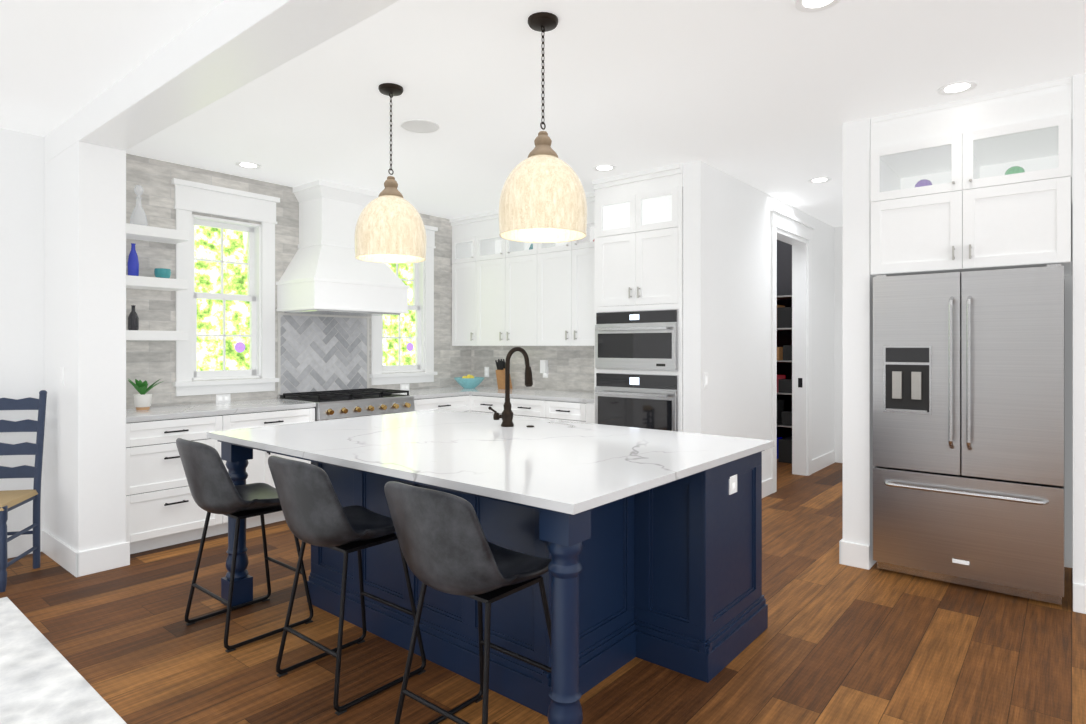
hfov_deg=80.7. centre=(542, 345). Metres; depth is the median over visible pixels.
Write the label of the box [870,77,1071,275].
upper cabinet
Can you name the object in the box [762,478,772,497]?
baseboard
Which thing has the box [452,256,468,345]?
upper cabinet
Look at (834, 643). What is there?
floor
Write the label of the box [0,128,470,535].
wall
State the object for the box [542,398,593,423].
base cabinet
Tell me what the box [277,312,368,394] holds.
backsplash
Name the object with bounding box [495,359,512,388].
knife block
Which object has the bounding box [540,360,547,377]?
electrical outlet plate
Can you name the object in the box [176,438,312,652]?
stool
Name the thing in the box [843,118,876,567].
wall
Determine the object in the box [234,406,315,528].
base cabinet
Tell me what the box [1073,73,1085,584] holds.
wall
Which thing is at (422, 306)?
window
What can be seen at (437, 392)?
countertop
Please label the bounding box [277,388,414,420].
range
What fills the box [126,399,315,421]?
countertop
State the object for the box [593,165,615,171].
recessed light
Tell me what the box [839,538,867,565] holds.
baseboard
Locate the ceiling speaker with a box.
[400,119,438,132]
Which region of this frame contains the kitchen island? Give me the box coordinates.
[218,441,767,723]
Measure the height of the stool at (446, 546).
0.939 m
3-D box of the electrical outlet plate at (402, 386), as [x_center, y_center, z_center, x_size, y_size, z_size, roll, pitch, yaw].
[-1.422,0.425,6.588,0.007,0.070,0.115,0,0,40]
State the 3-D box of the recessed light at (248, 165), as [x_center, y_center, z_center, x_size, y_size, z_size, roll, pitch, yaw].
[-2.279,-1.397,4.948,0.184,0.006,0.184,0,0,40]
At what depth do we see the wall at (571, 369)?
6.36 m
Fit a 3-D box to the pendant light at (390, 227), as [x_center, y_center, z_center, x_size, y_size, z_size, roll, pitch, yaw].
[-0.824,-0.935,3.467,0.380,0.928,0.380,0,0,40]
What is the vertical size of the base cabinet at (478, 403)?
0.874 m
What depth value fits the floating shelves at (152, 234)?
4.59 m
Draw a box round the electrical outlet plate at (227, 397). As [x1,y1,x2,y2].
[216,394,230,402]
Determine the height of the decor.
1.050 m
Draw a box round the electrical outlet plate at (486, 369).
[484,367,488,376]
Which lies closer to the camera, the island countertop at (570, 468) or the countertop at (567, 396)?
the island countertop at (570, 468)
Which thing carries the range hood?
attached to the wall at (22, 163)
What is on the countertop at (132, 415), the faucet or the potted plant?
the potted plant
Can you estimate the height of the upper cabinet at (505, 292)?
1.042 m
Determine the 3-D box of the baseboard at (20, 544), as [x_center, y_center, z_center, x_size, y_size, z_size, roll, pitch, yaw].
[-4.804,1.298,2.495,0.015,0.145,4.620,0,0,40]
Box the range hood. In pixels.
[276,179,409,316]
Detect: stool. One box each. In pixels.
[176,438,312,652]
[268,456,425,715]
[384,481,551,723]
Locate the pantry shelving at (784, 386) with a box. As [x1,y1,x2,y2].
[777,295,791,462]
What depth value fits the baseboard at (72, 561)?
3.97 m
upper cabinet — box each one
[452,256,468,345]
[469,240,528,345]
[529,228,593,345]
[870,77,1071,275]
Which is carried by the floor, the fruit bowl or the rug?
the rug
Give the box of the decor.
[127,185,170,329]
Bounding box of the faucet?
[488,347,532,426]
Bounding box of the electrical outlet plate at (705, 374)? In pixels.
[704,373,707,387]
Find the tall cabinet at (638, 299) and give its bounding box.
[592,163,682,431]
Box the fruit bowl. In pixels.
[454,375,484,388]
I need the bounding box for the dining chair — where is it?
[0,390,46,592]
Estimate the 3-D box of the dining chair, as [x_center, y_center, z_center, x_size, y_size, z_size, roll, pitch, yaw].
[-3.307,0.824,3.740,0.538,1.093,0.526,0,0,-13]
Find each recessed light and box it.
[235,162,260,168]
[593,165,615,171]
[794,0,840,12]
[808,177,830,182]
[937,81,977,94]
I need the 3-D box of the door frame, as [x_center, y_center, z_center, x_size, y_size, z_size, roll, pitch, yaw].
[2.108,0.043,6.712,1.074,2.655,1.210,0,0,40]
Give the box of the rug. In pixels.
[0,597,126,723]
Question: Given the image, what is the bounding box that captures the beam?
[44,0,399,551]
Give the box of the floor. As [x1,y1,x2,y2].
[0,459,1085,723]
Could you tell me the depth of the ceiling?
3.38 m
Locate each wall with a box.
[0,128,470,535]
[471,119,1072,567]
[683,161,833,480]
[777,226,842,462]
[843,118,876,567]
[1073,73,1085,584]
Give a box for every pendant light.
[355,83,426,262]
[499,12,586,242]
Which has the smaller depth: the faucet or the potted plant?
the faucet
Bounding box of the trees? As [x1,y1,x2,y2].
[195,226,414,370]
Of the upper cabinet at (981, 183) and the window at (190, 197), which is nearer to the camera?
the upper cabinet at (981, 183)
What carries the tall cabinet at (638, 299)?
on the floor
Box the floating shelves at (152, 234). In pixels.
[126,223,188,340]
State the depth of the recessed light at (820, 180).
5.39 m
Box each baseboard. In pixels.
[7,534,32,558]
[40,529,82,576]
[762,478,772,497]
[812,450,834,473]
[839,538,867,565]
[1073,583,1085,613]
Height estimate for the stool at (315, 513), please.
0.939 m
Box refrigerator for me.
[873,264,1063,604]
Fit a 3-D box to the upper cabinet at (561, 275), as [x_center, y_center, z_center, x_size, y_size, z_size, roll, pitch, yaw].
[0.374,-0.528,6.131,0.985,1.052,0.310,0,0,40]
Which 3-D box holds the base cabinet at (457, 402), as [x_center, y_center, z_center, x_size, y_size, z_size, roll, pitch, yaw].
[-1.204,0.932,6.353,0.621,0.874,0.745,0,0,40]
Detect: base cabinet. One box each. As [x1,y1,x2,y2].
[126,414,233,553]
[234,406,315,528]
[412,394,465,411]
[466,394,504,413]
[510,398,541,418]
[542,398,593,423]
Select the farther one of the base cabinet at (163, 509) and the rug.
the base cabinet at (163, 509)
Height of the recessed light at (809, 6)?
0.006 m
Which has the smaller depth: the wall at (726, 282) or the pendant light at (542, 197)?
the pendant light at (542, 197)
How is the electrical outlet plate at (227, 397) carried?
attached to the wall at (22, 163)
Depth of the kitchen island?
2.73 m
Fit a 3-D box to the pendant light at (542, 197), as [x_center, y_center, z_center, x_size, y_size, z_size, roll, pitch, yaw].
[0.000,-0.935,2.744,0.380,0.928,0.380,0,0,40]
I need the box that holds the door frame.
[770,207,814,492]
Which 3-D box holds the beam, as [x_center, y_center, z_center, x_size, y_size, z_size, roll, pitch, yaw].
[0.310,-0.015,1.425,9.259,2.769,0.250,0,0,40]
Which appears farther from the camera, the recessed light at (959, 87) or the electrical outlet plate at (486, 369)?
the electrical outlet plate at (486, 369)
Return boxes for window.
[171,178,279,395]
[369,225,437,384]
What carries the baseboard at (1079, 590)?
attached to the wall at (1079, 81)
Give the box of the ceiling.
[0,0,1085,226]
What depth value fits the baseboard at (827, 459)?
7.16 m
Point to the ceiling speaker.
(419, 126)
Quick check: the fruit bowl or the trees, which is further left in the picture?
the trees
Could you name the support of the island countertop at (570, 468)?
on the kitchen island
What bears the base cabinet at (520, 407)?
on the floor
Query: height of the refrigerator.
1.796 m
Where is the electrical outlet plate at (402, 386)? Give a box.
[400,384,408,389]
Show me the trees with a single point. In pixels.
(244, 315)
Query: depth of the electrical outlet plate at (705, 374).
4.88 m
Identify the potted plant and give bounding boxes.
[128,379,162,409]
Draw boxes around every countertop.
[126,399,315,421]
[206,409,773,516]
[394,386,504,397]
[470,388,593,401]
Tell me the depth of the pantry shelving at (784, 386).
7.50 m
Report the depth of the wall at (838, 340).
7.53 m
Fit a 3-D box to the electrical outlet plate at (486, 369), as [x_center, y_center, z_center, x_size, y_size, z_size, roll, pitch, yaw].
[-0.631,0.289,7.161,0.070,0.115,0.007,0,0,40]

